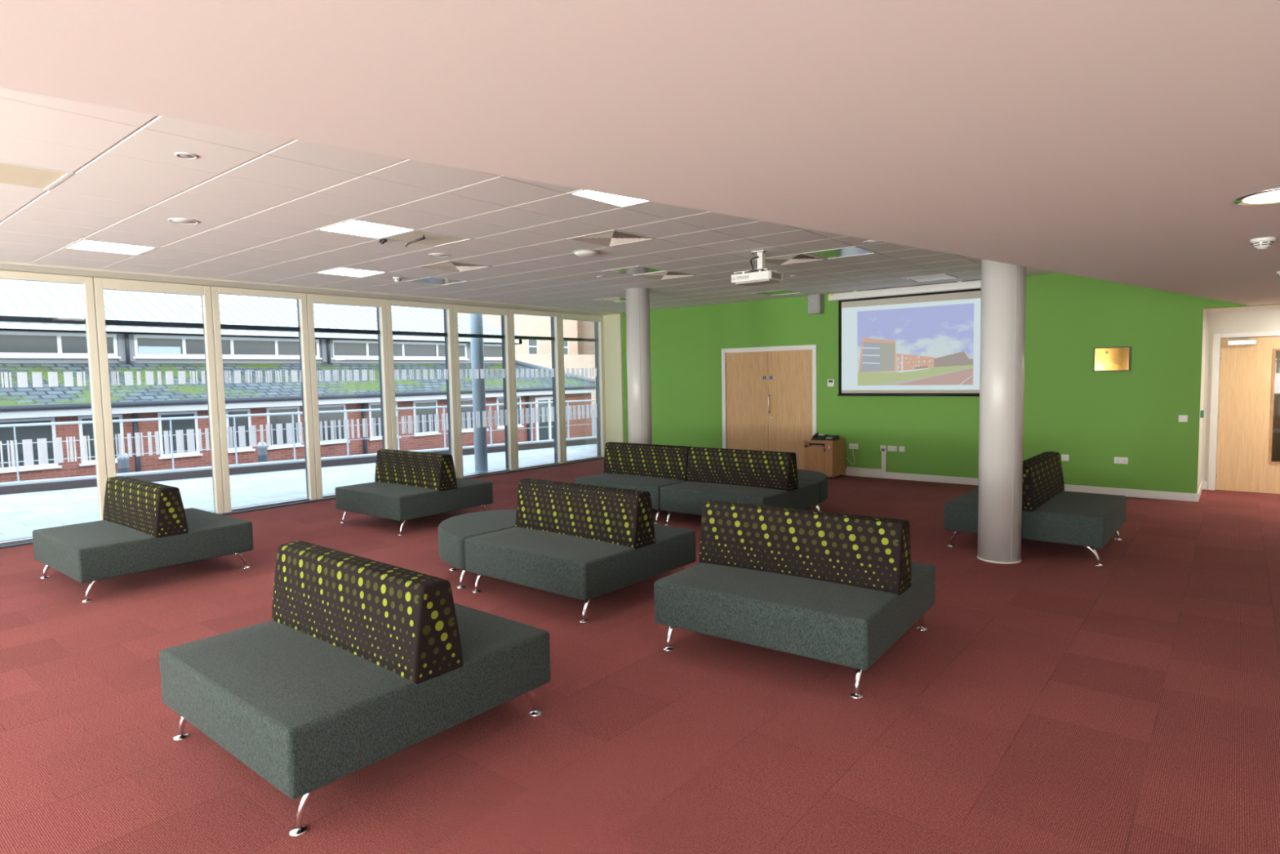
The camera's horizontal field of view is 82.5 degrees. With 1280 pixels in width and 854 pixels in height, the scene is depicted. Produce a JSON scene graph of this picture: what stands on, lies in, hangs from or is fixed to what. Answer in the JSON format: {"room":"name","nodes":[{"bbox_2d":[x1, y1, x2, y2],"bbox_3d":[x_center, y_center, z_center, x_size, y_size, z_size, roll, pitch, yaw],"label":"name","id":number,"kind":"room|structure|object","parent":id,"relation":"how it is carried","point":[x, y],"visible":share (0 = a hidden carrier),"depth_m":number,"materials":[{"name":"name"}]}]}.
{"room":"lounge area","nodes":[
{"label":"lounge area","id":0,"kind":"room"},
{"bbox_2d":[3,97,891,275],"bbox_3d":[0.546,-1.877,6.131,14.222,0.190,20.800,2,5,39],"label":"ceiling","id":1,"kind":"structure","parent":0,"point":[3,97],"depth_m":4.89,"materials":[{"name":"beige"}]},
{"bbox_2d":[0,115,979,293],"bbox_3d":[-1.670,-1.660,5.298,10.174,0.046,16.824,2,5,39],"label":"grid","id":2,"kind":"object","parent":1,"relation":"attached to","point":[157,116],"visible":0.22,"depth_m":5.17,"materials":[{"name":"white metal"}]},
{"bbox_2d":[0,160,73,191],"bbox_3d":[-3.852,-1.539,4.377,0.596,0.033,0.596,2,5,39],"label":"ceiling light","id":3,"kind":"object","parent":2,"relation":"attached to","point":[11,174],"visible":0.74,"depth_m":4.47,"materials":[{"name":"white plastic"}]},
{"bbox_2d":[62,238,158,255],"bbox_3d":[-4.950,-1.690,6.820,0.596,0.033,0.596,2,5,39],"label":"ceiling light","id":4,"kind":"object","parent":2,"relation":"attached to","point":[81,244],"visible":0.69,"depth_m":6.82,"materials":[{"name":"white plastic"}]},
{"bbox_2d":[315,266,387,277],"bbox_3d":[-3.431,-1.851,8.671,0.596,0.033,0.596,2,5,39],"label":"ceiling light","id":5,"kind":"object","parent":2,"relation":"attached to","point":[342,271],"visible":0.7,"depth_m":8.67,"materials":[{"name":"white plastic"}]},
{"bbox_2d":[315,218,417,239],"bbox_3d":[-2.333,-1.699,6.228,0.596,0.033,0.596,2,5,39],"label":"ceiling light","id":6,"kind":"object","parent":2,"relation":"attached to","point":[354,227],"visible":0.63,"depth_m":6.22,"materials":[{"name":"white plastic"}]},
{"bbox_2d":[381,229,473,247],"bbox_3d":[-1.954,-1.740,6.691,0.596,0.033,0.596,2,5,39],"label":"ceiling panel","id":7,"kind":"object","parent":2,"relation":"attached to","point":[433,239],"visible":0.66,"depth_m":6.68,"materials":[{"name":"beige"}]},
{"bbox_2d":[379,239,386,244],"bbox_3d":[-2.350,-1.692,6.667,0.070,0.041,0.045,2,5,39],"label":"connector","id":8,"kind":"object","parent":7,"relation":"attached to","point":[382,241],"visible":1,"depth_m":6.65,"materials":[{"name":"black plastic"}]},
{"bbox_2d":[404,235,425,247],"bbox_3d":[-2.021,-1.673,6.575,0.204,0.092,0.049,0,4,18],"label":"cable","id":9,"kind":"object","parent":7,"relation":"hanging from","point":[424,237],"visible":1,"depth_m":6.58,"materials":[{"name":"black plastic"}]},
{"bbox_2d":[404,276,469,285],"bbox_3d":[-2.672,-1.931,9.597,0.596,0.033,0.596,2,5,39],"label":"ceiling light","id":10,"kind":"object","parent":2,"relation":"attached to","point":[430,280],"visible":0.67,"depth_m":9.60,"materials":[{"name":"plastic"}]},
{"bbox_2d":[417,260,492,271],"bbox_3d":[-2.123,-1.863,8.375,0.590,0.050,0.590,2,5,39],"label":"ceiling vent","id":11,"kind":"object","parent":2,"relation":"attached to","point":[449,265],"visible":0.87,"depth_m":8.39,"materials":[{"name":"grey metal"}]},
{"bbox_2d":[566,189,649,207],"bbox_3d":[-0.096,-1.668,5.172,0.596,0.033,0.596,2,5,39],"label":"ceiling light","id":12,"kind":"object","parent":2,"relation":"attached to","point":[614,200],"visible":0.34,"depth_m":5.31,"materials":[{"name":"white plastic"}]},
{"bbox_2d":[591,297,625,302],"bbox_3d":[-0.393,-2.171,12.374,0.596,0.033,0.596,2,5,39],"label":"ceiling light","id":13,"kind":"object","parent":2,"relation":"attached to","point":[615,300],"visible":0.49,"depth_m":12.38,"materials":[{"name":"grey"}]},
{"bbox_2d":[567,229,655,247],"bbox_3d":[-0.265,-1.792,6.856,0.590,0.050,0.590,2,5,39],"label":"ceiling vent","id":14,"kind":"object","parent":2,"relation":"attached to","point":[612,237],"visible":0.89,"depth_m":6.88,"materials":[{"name":"silver metal"}]},
{"bbox_2d":[601,265,669,275],"bbox_3d":[-0.055,-1.940,9.004,0.596,0.033,0.596,2,5,39],"label":"ceiling vent","id":15,"kind":"object","parent":2,"relation":"attached to","point":[634,270],"visible":0.63,"depth_m":9.01,"materials":[{"name":"grey metal"}]},
{"bbox_2d":[635,270,697,279],"bbox_3d":[0.325,-1.987,9.467,0.590,0.050,0.590,2,5,39],"label":"ceiling vent","id":16,"kind":"object","parent":2,"relation":"attached to","point":[669,274],"visible":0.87,"depth_m":9.50,"materials":[{"name":"grey metal"}]},
{"bbox_2d":[753,289,803,295],"bbox_3d":[2.224,-2.180,11.781,0.596,0.033,0.596,2,5,39],"label":"ceiling light","id":17,"kind":"object","parent":2,"relation":"attached to","point":[780,291],"visible":0.64,"depth_m":11.79,"materials":[{"name":"grey"}]},
{"bbox_2d":[755,253,825,265],"bbox_3d":[1.718,-1.934,8.328,0.590,0.050,0.590,2,5,39],"label":"ceiling vent","id":18,"kind":"object","parent":2,"relation":"attached to","point":[795,258],"visible":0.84,"depth_m":8.36,"materials":[{"name":"grey metal"}]},
{"bbox_2d":[802,245,877,259],"bbox_3d":[2.183,-1.909,7.949,0.596,0.033,0.596,2,5,39],"label":"ceiling light","id":19,"kind":"object","parent":2,"relation":"attached to","point":[855,251],"visible":0.67,"depth_m":7.95,"materials":[{"name":"grey"}]},
{"bbox_2d":[902,273,958,282],"bbox_3d":[4.082,-2.109,10.263,0.596,0.033,0.596,2,5,39],"label":"ceiling light","id":20,"kind":"object","parent":2,"relation":"attached to","point":[938,277],"visible":0.69,"depth_m":10.27,"materials":[{"name":"grey"}]},
{"bbox_2d":[0,88,1058,312],"bbox_3d":[-1.559,-1.640,5.343,10.271,0.004,16.487,2,5,39],"label":"ceiling tiles","id":21,"kind":"structure","parent":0,"point":[142,171],"depth_m":6.10,"materials":[{"name":"white tile"}]},
{"bbox_2d":[167,217,199,224],"bbox_3d":[-3.607,-1.625,5.763,0.210,0.009,0.210,2,5,39],"label":"ceiling speaker","id":22,"kind":"object","parent":21,"relation":"attached to","point":[178,220],"visible":1,"depth_m":5.75,"materials":[{"name":"white plastic"}]},
{"bbox_2d":[169,219,197,223],"bbox_3d":[-3.608,-1.627,5.763,0.186,0.005,0.186,2,5,39],"label":"grille","id":23,"kind":"object","parent":22,"relation":"attached to","point":[178,221],"depth_m":5.77,"materials":[{"name":"plastic"}]},
{"bbox_2d":[174,152,197,159],"bbox_3d":[-2.559,-1.529,4.114,0.110,0.009,0.110,2,5,39],"label":"ceiling sensor","id":24,"kind":"object","parent":21,"relation":"attached to","point":[183,155],"visible":1,"depth_m":4.10,"materials":[{"name":"white plastic"}]},
{"bbox_2d":[177,154,195,158],"bbox_3d":[-2.559,-1.530,4.113,0.086,0.005,0.086,2,5,39],"label":"grille","id":25,"kind":"object","parent":24,"relation":"attached to","point":[183,156],"depth_m":4.12,"materials":[{"name":"plastic"}]},
{"bbox_2d":[392,276,401,282],"bbox_3d":[-3.055,-1.851,9.179,0.110,0.058,0.110,2,5,39],"label":"smoke detector","id":26,"kind":"object","parent":21,"relation":"attached to","point":[397,279],"visible":1,"depth_m":9.14,"materials":[{"name":"white plastic"}]},
{"bbox_2d":[428,253,449,257],"bbox_3d":[-2.084,-1.782,7.572,0.210,0.009,0.210,2,5,39],"label":"ceiling speaker","id":27,"kind":"object","parent":21,"relation":"attached to","point":[434,255],"visible":1,"depth_m":7.56,"materials":[{"name":"white plastic"}]},
{"bbox_2d":[430,253,448,257],"bbox_3d":[-2.084,-1.784,7.572,0.186,0.005,0.186,2,5,39],"label":"grille","id":28,"kind":"object","parent":27,"relation":"attached to","point":[431,255],"depth_m":7.56,"materials":[{"name":"plastic"}]},
{"bbox_2d":[573,248,599,257],"bbox_3d":[-0.555,-1.789,7.546,0.274,0.051,0.274,2,5,39],"label":"dome","id":29,"kind":"object","parent":21,"relation":"attached to","point":[583,253],"visible":1,"depth_m":7.46,"materials":[{"name":"white plastic"}]},
{"bbox_2d":[731,249,782,285],"bbox_3d":[1.262,-1.703,7.819,0.472,0.328,0.310,2,5,39],"label":"projector","id":30,"kind":"object","parent":21,"relation":"hanging from","point":[761,276],"visible":1,"depth_m":7.72,"materials":[{"name":"white plastic"}]},
{"bbox_2d":[772,271,781,279],"bbox_3d":[1.437,-1.591,7.667,0.002,0.060,0.188,2,5,39],"label":"vent grille","id":31,"kind":"object","parent":30,"relation":"attached to","point":[775,275],"depth_m":7.66,"materials":[{"name":"black plastic"}]},
{"bbox_2d":[862,240,885,244],"bbox_3d":[2.357,-1.848,7.283,0.250,0.009,0.250,2,5,39],"label":"ceiling speaker","id":32,"kind":"object","parent":21,"relation":"attached to","point":[868,242],"visible":0.65,"depth_m":7.29,"materials":[{"name":"white plastic"}]},
{"bbox_2d":[864,240,884,244],"bbox_3d":[2.357,-1.850,7.282,0.226,0.005,0.226,2,5,39],"label":"grille","id":33,"kind":"object","parent":32,"relation":"attached to","point":[865,242],"depth_m":7.32,"materials":[{"name":"plastic"}]},
{"bbox_2d":[827,280,981,396],"bbox_3d":[4.173,-1.318,11.215,2.677,1.688,0.121,2,5,39],"label":"projection screen","id":34,"kind":"object","parent":21,"relation":"hanging from","point":[924,340],"visible":0.91,"depth_m":11.20,"materials":[{"name":"white fabric"}]},
{"bbox_2d":[594,313,624,443],"bbox_3d":[-0.597,-0.973,15.359,0.732,3.250,0.207,2,5,39],"label":"wall","id":35,"kind":"structure","parent":0,"point":[612,324],"depth_m":15.18,"materials":[{"name":"beige paint"}]},
{"bbox_2d":[0,456,604,548],"bbox_3d":[-6.004,1.185,9.198,0.385,0.022,16.430,2,5,39],"label":"trim","id":36,"kind":"structure","parent":35,"relation":"attached to","point":[14,544],"depth_m":10.47,"materials":[{"name":"grey metal"}]},
{"bbox_2d":[0,270,106,545],"bbox_3d":[-6.792,-0.218,8.146,0.212,3.000,1.256,2,5,39],"label":"window","id":37,"kind":"structure","parent":36,"relation":"on","point":[90,321],"depth_m":8.38,"materials":[{"name":"beige wood"}]},
{"bbox_2d":[93,277,224,513],"bbox_3d":[-5.997,-0.302,9.114,0.212,3.000,1.256,2,5,39],"label":"window","id":38,"kind":"structure","parent":36,"relation":"on","point":[99,283],"depth_m":9.05,"materials":[{"name":"beige"}]},
{"bbox_2d":[210,286,316,512],"bbox_3d":[-5.202,-0.386,10.083,0.212,3.000,1.256,2,5,39],"label":"window","id":39,"kind":"structure","parent":36,"relation":"on","point":[304,372],"depth_m":10.04,"materials":[{"name":"beige"}]},
{"bbox_2d":[306,293,392,498],"bbox_3d":[-4.408,-0.470,11.052,0.212,3.000,1.256,2,5,39],"label":"window","id":40,"kind":"structure","parent":36,"relation":"on","point":[380,304],"depth_m":10.97,"materials":[{"name":"beige"}]},
{"bbox_2d":[386,299,458,478],"bbox_3d":[-3.613,-0.553,12.020,0.212,3.000,1.256,2,5,39],"label":"window","id":41,"kind":"structure","parent":36,"relation":"on","point":[450,371],"depth_m":12.14,"materials":[{"name":"beige"}]},
{"bbox_2d":[453,304,515,478],"bbox_3d":[-2.818,-0.637,12.989,0.212,3.000,1.256,2,5,39],"label":"window","id":42,"kind":"structure","parent":36,"relation":"on","point":[506,372],"depth_m":13.07,"materials":[{"name":"beige"}]},
{"bbox_2d":[510,308,563,470],"bbox_3d":[-2.023,-0.721,13.958,0.212,3.000,1.256,2,5,39],"label":"window","id":43,"kind":"structure","parent":36,"relation":"on","point":[557,417],"depth_m":14.16,"materials":[{"name":"beige"}]},
{"bbox_2d":[0,260,622,315],"bbox_3d":[-5.846,-1.813,8.809,0.742,0.069,16.430,2,5,39],"label":"trim","id":44,"kind":"structure","parent":35,"relation":"attached to","point":[4,265],"depth_m":9.60,"materials":[{"name":"beige"}]},
{"bbox_2d":[559,312,605,462],"bbox_3d":[-1.224,-0.805,14.931,0.212,3.000,1.269,2,5,39],"label":"window","id":45,"kind":"structure","parent":35,"relation":"in","point":[597,319],"depth_m":15.16,"materials":[{"name":"beige"}]},
{"bbox_2d":[0,444,1279,853],"bbox_3d":[-2.324,1.208,9.791,23.112,0.250,40.000,2,5,39],"label":"floor","id":46,"kind":"structure","parent":0,"point":[1053,700],"depth_m":3.69,"materials":[{"name":"red carpet"}]},
{"bbox_2d":[32,475,253,602],"bbox_3d":[-4.554,0.921,6.694,1.361,0.847,1.333,2,5,38],"label":"bench sofa","id":47,"kind":"object","parent":46,"relation":"on","point":[144,525],"visible":1,"depth_m":6.32,"materials":[{"name":"grey fabric"}]},
{"bbox_2d":[0,435,596,494],"bbox_3d":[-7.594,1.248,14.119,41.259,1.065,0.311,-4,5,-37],"label":"kerb","id":48,"kind":"object","parent":46,"relation":"on","point":[70,482],"visible":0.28,"depth_m":13.87,"materials":[{"name":"grey concrete"}]},
{"bbox_2d":[0,399,595,482],"bbox_3d":[-5.976,0.117,15.287,37.065,0.964,0.116,-4,5,-37],"label":"terrace railing","id":49,"kind":"object","parent":48,"relation":"on","point":[14,425],"visible":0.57,"depth_m":14.48,"materials":[{"name":"silver metal"}]},
{"bbox_2d":[159,541,551,836],"bbox_3d":[-1.401,1.076,3.635,1.361,0.847,1.333,2,5,39],"label":"bench sofa","id":50,"kind":"object","parent":46,"relation":"on","point":[359,661],"visible":1,"depth_m":3.24,"materials":[{"name":"grey fabric"}]},
{"bbox_2d":[335,448,493,535],"bbox_3d":[-2.776,0.725,8.982,1.361,0.847,1.333,2,5,38],"label":"bench sofa","id":51,"kind":"object","parent":46,"relation":"on","point":[407,485],"visible":0.95,"depth_m":8.62,"materials":[{"name":"grey fabric"}]},
{"bbox_2d":[438,509,515,588],"bbox_3d":[-1.348,1.061,6.712,0.860,0.440,1.327,2,5,39],"label":"seat","id":52,"kind":"object","parent":46,"relation":"on","point":[453,531],"visible":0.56,"depth_m":6.28,"materials":[{"name":"grey fabric"}]},
{"bbox_2d":[469,313,488,472],"bbox_3d":[-2.988,-0.964,13.467,0.250,3.600,0.250,2,5,39],"label":"column","id":53,"kind":"structure","parent":46,"relation":"on","point":[476,321],"depth_m":13.40,"materials":[{"name":"metal"}]},
{"bbox_2d":[464,478,695,622],"bbox_3d":[-0.480,0.892,5.981,1.361,0.846,1.333,2,5,40],"label":"bench sofa","id":54,"kind":"object","parent":46,"relation":"on","point":[584,542],"visible":0.95,"depth_m":5.62,"materials":[{"name":"grey fabric"}]},
{"bbox_2d":[574,441,692,523],"bbox_3d":[0.112,0.642,9.363,1.361,0.846,1.333,2,5,40],"label":"bench sofa","id":55,"kind":"object","parent":46,"relation":"on","point":[649,468],"visible":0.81,"depth_m":9.12,"materials":[{"name":"grey fabric"}]},
{"bbox_2d":[625,288,652,444],"bbox_3d":[-0.011,-0.570,11.026,0.362,3.033,0.362,2,5,39],"label":"column","id":56,"kind":"structure","parent":46,"relation":"on","point":[637,300],"depth_m":10.86,"materials":[{"name":"grey paint"}]},
{"bbox_2d":[659,446,819,525],"bbox_3d":[1.168,0.683,8.483,1.361,0.847,1.333,2,5,39],"label":"bench sofa","id":57,"kind":"object","parent":46,"relation":"on","point":[751,477],"visible":0.88,"depth_m":8.22,"materials":[{"name":"grey fabric"}]},
{"bbox_2d":[653,500,935,698],"bbox_3d":[1.022,0.953,4.705,1.361,0.847,1.333,2,5,36],"label":"bench sofa","id":58,"kind":"object","parent":46,"relation":"on","point":[835,588],"visible":1,"depth_m":4.36,"materials":[{"name":"grey fabric"}]},
{"bbox_2d":[797,469,827,511],"bbox_3d":[1.874,0.811,9.361,1.327,0.440,0.860,2,5,39],"label":"seat","id":59,"kind":"object","parent":46,"relation":"on","point":[802,474],"visible":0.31,"depth_m":8.84,"materials":[{"name":"grey fabric"}]},
{"bbox_2d":[804,438,844,478],"bbox_3d":[3.055,0.511,12.067,0.504,0.612,0.496,2,5,39],"label":"base cabinet","id":60,"kind":"object","parent":46,"relation":"on","point":[833,464],"visible":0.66,"depth_m":11.88,"materials":[{"name":"brown wood"}]},
{"bbox_2d":[811,432,827,439],"bbox_3d":[2.967,0.155,12.048,0.200,0.105,0.200,2,5,39],"label":"telephone","id":61,"kind":"object","parent":60,"relation":"on","point":[816,436],"visible":1,"depth_m":12.02,"materials":[{"name":"black plastic"}]},
{"bbox_2d":[823,435,839,440],"bbox_3d":[3.132,0.178,11.927,0.190,0.070,0.180,2,5,39],"label":"control unit","id":62,"kind":"object","parent":60,"relation":"on","point":[832,437],"visible":1,"depth_m":11.90,"materials":[{"name":"black plastic"}]},
{"bbox_2d":[977,258,1026,564],"bbox_3d":[3.235,-0.314,6.523,0.362,3.033,0.362,2,5,39],"label":"column","id":63,"kind":"structure","parent":46,"relation":"on","point":[1003,285],"depth_m":6.41,"materials":[{"name":"grey paint"}]},
{"bbox_2d":[943,451,1126,566],"bbox_3d":[3.899,0.723,7.176,1.333,0.847,1.361,2,5,40],"label":"bench sofa","id":64,"kind":"object","parent":46,"relation":"on","point":[1051,513],"visible":0.8,"depth_m":6.67,"materials":[{"name":"grey fabric"}]},
{"bbox_2d":[1272,427,1279,432],"bbox_3d":[9.901,0.415,10.710,1.600,0.730,0.600,2,5,39],"label":"desk","id":65,"kind":"object","parent":46,"relation":"on","point":[1274,429],"visible":0.02,"depth_m":10.78,"materials":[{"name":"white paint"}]},
{"bbox_2d":[0,0,1279,305],"bbox_3d":[2.039,-1.228,2.426,6.786,0.640,16.487,2,5,39],"label":"ceiling","id":66,"kind":"structure","parent":0,"point":[1111,140],"depth_m":1.83,"materials":[{"name":"white paint"}]},
{"bbox_2d":[1232,187,1279,205],"bbox_3d":[2.663,-0.956,3.008,0.340,0.010,0.340,2,5,39],"label":"recessed light","id":67,"kind":"object","parent":66,"relation":"in","point":[1272,196],"visible":1,"depth_m":3.05,"materials":[{"name":"silver metal"}]},
{"bbox_2d":[1249,236,1275,249],"bbox_3d":[3.483,-1.023,4.080,0.110,0.058,0.110,2,5,39],"label":"smoke detector","id":68,"kind":"object","parent":66,"relation":"attached to","point":[1260,243],"visible":1,"depth_m":4.05,"materials":[{"name":"white plastic"}]},
{"bbox_2d":[622,272,1279,493],"bbox_3d":[4.785,-0.769,10.996,13.550,3.250,0.150,2,5,39],"label":"wall","id":69,"kind":"structure","parent":0,"point":[1093,418],"depth_m":10.20,"materials":[{"name":"green paint"}]},
{"bbox_2d":[721,344,817,469],"bbox_3d":[2.293,-0.332,13.021,1.896,2.188,0.180,2,5,39],"label":"door","id":70,"kind":"structure","parent":69,"relation":"in","point":[769,394],"depth_m":12.95,"materials":[{"name":"brown wood"}]},
{"bbox_2d":[807,293,823,314],"bbox_3d":[2.934,-2.062,12.204,0.240,0.330,0.159,2,5,39],"label":"loudspeaker","id":71,"kind":"object","parent":69,"relation":"attached to","point":[815,302],"visible":0.98,"depth_m":12.14,"materials":[{"name":"grey plastic"}]},
{"bbox_2d":[808,293,817,312],"bbox_3d":[2.884,-2.057,12.150,0.176,0.290,0.007,2,5,39],"label":"grille","id":72,"kind":"object","parent":71,"relation":"attached to","point":[812,299],"depth_m":12.15,"materials":[{"name":"grey plastic"}]},
{"bbox_2d":[827,379,834,386],"bbox_3d":[3.193,-0.736,12.191,0.119,0.120,0.028,2,5,39],"label":"thermostat","id":73,"kind":"object","parent":69,"relation":"attached to","point":[830,382],"visible":1,"depth_m":12.18,"materials":[{"name":"white plastic"}]},
{"bbox_2d":[846,444,854,464],"bbox_3d":[3.468,0.458,12.050,0.171,0.316,0.031,2,5,38],"label":"plug","id":74,"kind":"object","parent":69,"relation":"attached to","point":[852,446],"visible":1,"depth_m":12.00,"materials":[{"name":"white plastic"}]},
{"bbox_2d":[848,443,857,448],"bbox_3d":[3.522,0.319,12.021,0.153,0.087,0.015,2,5,39],"label":"wall socket","id":75,"kind":"object","parent":69,"relation":"attached to","point":[850,444],"visible":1,"depth_m":12.02,"materials":[{"name":"white plastic"}]},
{"bbox_2d":[846,450,886,471],"bbox_3d":[3.686,0.544,11.898,0.665,0.334,0.026,2,5,39],"label":"cable trunking","id":76,"kind":"object","parent":69,"relation":"attached to","point":[883,468],"visible":1,"depth_m":11.72,"materials":[{"name":"white plastic"}]},
{"bbox_2d":[880,444,886,451],"bbox_3d":[3.905,0.341,11.706,0.095,0.090,0.018,2,5,39],"label":"data plate","id":77,"kind":"object","parent":69,"relation":"attached to","point":[883,448],"visible":1,"depth_m":11.70,"materials":[{"name":"white plastic"}]},
{"bbox_2d":[887,445,897,451],"bbox_3d":[4.019,0.341,11.614,0.148,0.086,0.015,2,5,39],"label":"wall socket","id":78,"kind":"object","parent":69,"relation":"attached to","point":[894,448],"visible":1,"depth_m":11.61,"materials":[{"name":"white plastic"}]},
{"bbox_2d":[898,445,904,451],"bbox_3d":[4.138,0.347,11.520,0.088,0.086,0.012,2,5,39],"label":"data plate","id":79,"kind":"object","parent":69,"relation":"attached to","point":[900,448],"visible":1,"depth_m":11.52,"materials":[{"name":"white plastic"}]},
{"bbox_2d":[845,469,1196,502],"bbox_3d":[5.225,0.822,10.665,4.645,0.105,0.018,2,5,39],"label":"baseboard","id":80,"kind":"structure","parent":69,"relation":"attached to","point":[1184,496],"depth_m":10.05,"materials":[{"name":"white paint"}]},
{"bbox_2d":[1061,454,1069,461],"bbox_3d":[5.885,0.425,10.093,0.090,0.087,0.012,2,5,39],"label":"data plate","id":81,"kind":"object","parent":69,"relation":"attached to","point":[1064,457],"visible":1,"depth_m":10.09,"materials":[{"name":"white plastic"}]},
{"bbox_2d":[1093,346,1130,371],"bbox_3d":[6.252,-0.899,9.662,0.412,0.320,0.034,2,5,39],"label":"plaque","id":82,"kind":"object","parent":69,"relation":"attached to","point":[1105,358],"visible":1,"depth_m":9.65,"materials":[{"name":"gold metal"}]},
{"bbox_2d":[1114,457,1128,463],"bbox_3d":[6.387,0.444,9.681,0.155,0.086,0.015,2,5,39],"label":"wall socket","id":83,"kind":"object","parent":69,"relation":"attached to","point":[1117,460],"visible":1,"depth_m":9.68,"materials":[{"name":"white plastic"}]},
{"bbox_2d":[1178,414,1187,422],"bbox_3d":[6.876,-0.107,9.233,0.092,0.087,0.012,2,5,39],"label":"wall switch","id":84,"kind":"object","parent":69,"relation":"attached to","point":[1182,418],"visible":1,"depth_m":9.23,"materials":[{"name":"white plastic"}]},
{"bbox_2d":[1196,308,1206,493],"bbox_3d":[7.371,-0.360,9.681,0.150,2.520,1.335,2,5,39],"label":"wall","id":85,"kind":"structure","parent":0,"point":[1204,327],"depth_m":9.54,"materials":[{"name":"white paint"}]},
{"bbox_2d":[1196,481,1202,502],"bbox_3d":[7.411,0.851,9.655,0.018,0.105,1.187,2,5,39],"label":"baseboard","id":86,"kind":"structure","parent":85,"relation":"attached to","point":[1200,488],"depth_m":9.43,"materials":[{"name":"white paint"}]},
{"bbox_2d":[1200,409,1204,417],"bbox_3d":[7.138,-0.166,9.258,0.037,0.090,0.090,2,5,39],"label":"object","id":87,"kind":"structure","parent":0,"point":[1202,411],"depth_m":9.22,"materials":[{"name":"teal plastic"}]},
{"bbox_2d":[1200,309,1279,482],"bbox_3d":[9.296,-0.341,8.871,3.855,2.520,0.150,2,5,39],"label":"wall","id":88,"kind":"structure","parent":0,"point":[1257,321],"depth_m":9.88,"materials":[{"name":"white paint"}]},
{"bbox_2d":[1202,481,1208,489],"bbox_3d":[7.811,0.813,10.081,0.059,0.105,0.018,2,5,39],"label":"baseboard","id":89,"kind":"structure","parent":88,"relation":"attached to","point":[1204,483],"depth_m":10.07,"materials":[{"name":"white paint"}]},
{"bbox_2d":[1207,330,1279,493],"bbox_3d":[8.257,-0.187,9.682,1.078,2.140,0.175,2,5,39],"label":"door","id":90,"kind":"structure","parent":88,"relation":"in","point":[1245,375],"depth_m":9.78,"materials":[{"name":"brown wood"}]},
{"bbox_2d":[1271,350,1279,461],"bbox_3d":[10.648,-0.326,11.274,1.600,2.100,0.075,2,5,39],"label":"glass panel","id":91,"kind":"object","parent":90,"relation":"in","point":[1276,422],"visible":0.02,"depth_m":11.64,"materials":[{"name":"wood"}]},
{"bbox_2d":[1216,336,1264,456],"bbox_3d":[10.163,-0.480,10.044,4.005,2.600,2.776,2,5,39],"label":"door frame","id":92,"kind":"structure","parent":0,"point":[1262,336],"depth_m":12.13,"materials":[{"name":"paint"}]},
{"bbox_2d":[1204,304,1279,313],"bbox_3d":[8.858,-1.510,8.360,3.755,0.099,1.037,2,5,39],"label":"ceiling","id":93,"kind":"structure","parent":0,"point":[1276,306],"depth_m":9.31,"materials":[{"name":"white paint"}]},
{"label":"outside","id":94,"kind":"structure","parent":0,"visible":0},
{"bbox_2d":[591,409,596,435],"bbox_3d":[-17.768,0.917,34.108,49.400,0.100,110.000,2,5,39],"label":"floor","id":95,"kind":"structure","parent":94,"point":[593,420],"depth_m":43.25,"materials":[{"name":"grey concrete"}]},
{"bbox_2d":[116,453,129,473],"bbox_3d":[-10.502,1.303,14.877,0.200,1.560,0.200,2,5,39],"label":"bollard light","id":96,"kind":"object","parent":95,"relation":"on","point":[122,463],"visible":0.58,"depth_m":14.77,"materials":[{"name":"grey metal"}]},
{"bbox_2d":[257,441,267,462],"bbox_3d":[-8.768,1.120,16.990,0.200,1.560,0.200,2,5,39],"label":"bollard light","id":97,"kind":"object","parent":95,"relation":"on","point":[262,451],"visible":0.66,"depth_m":16.88,"materials":[{"name":"grey metal"}]},
{"bbox_2d":[0,279,595,482],"bbox_3d":[-20.368,-2.108,20.344,18.610,7.975,37.880,2,5,39],"label":"brick building","id":98,"kind":"structure","parent":95,"relation":"on","point":[28,348],"depth_m":19.81,"materials":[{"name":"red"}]},
{"bbox_2d":[137,346,181,353],"bbox_3d":[-12.924,-2.069,19.632,0.015,0.190,1.000,2,5,39],"label":"blind","id":99,"kind":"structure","parent":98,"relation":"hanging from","point":[141,349],"depth_m":19.62,"materials":[{"name":"white"}]},
{"bbox_2d":[458,312,577,354],"bbox_3d":[-13.727,-7.765,65.046,12.800,12.700,11.800,2,5,39],"label":"building","id":100,"kind":"structure","parent":95,"relation":"on","point":[524,325],"depth_m":61.59,"materials":[{"name":"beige brick"}]},
{"bbox_2d":[515,353,595,409],"bbox_3d":[-7.304,-3.582,60.138,0.400,4.800,36.000,2,5,39],"label":"wall","id":101,"kind":"structure","parent":95,"relation":"on","point":[571,361],"depth_m":61.55,"materials":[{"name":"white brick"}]},
{"bbox_2d":[577,320,595,355],"bbox_3d":[-2.939,-8.265,76.246,15.300,11.700,17.800,2,5,39],"label":"building","id":102,"kind":"structure","parent":95,"relation":"on","point":[585,329],"depth_m":66.88,"materials":[{"name":"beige brick"}]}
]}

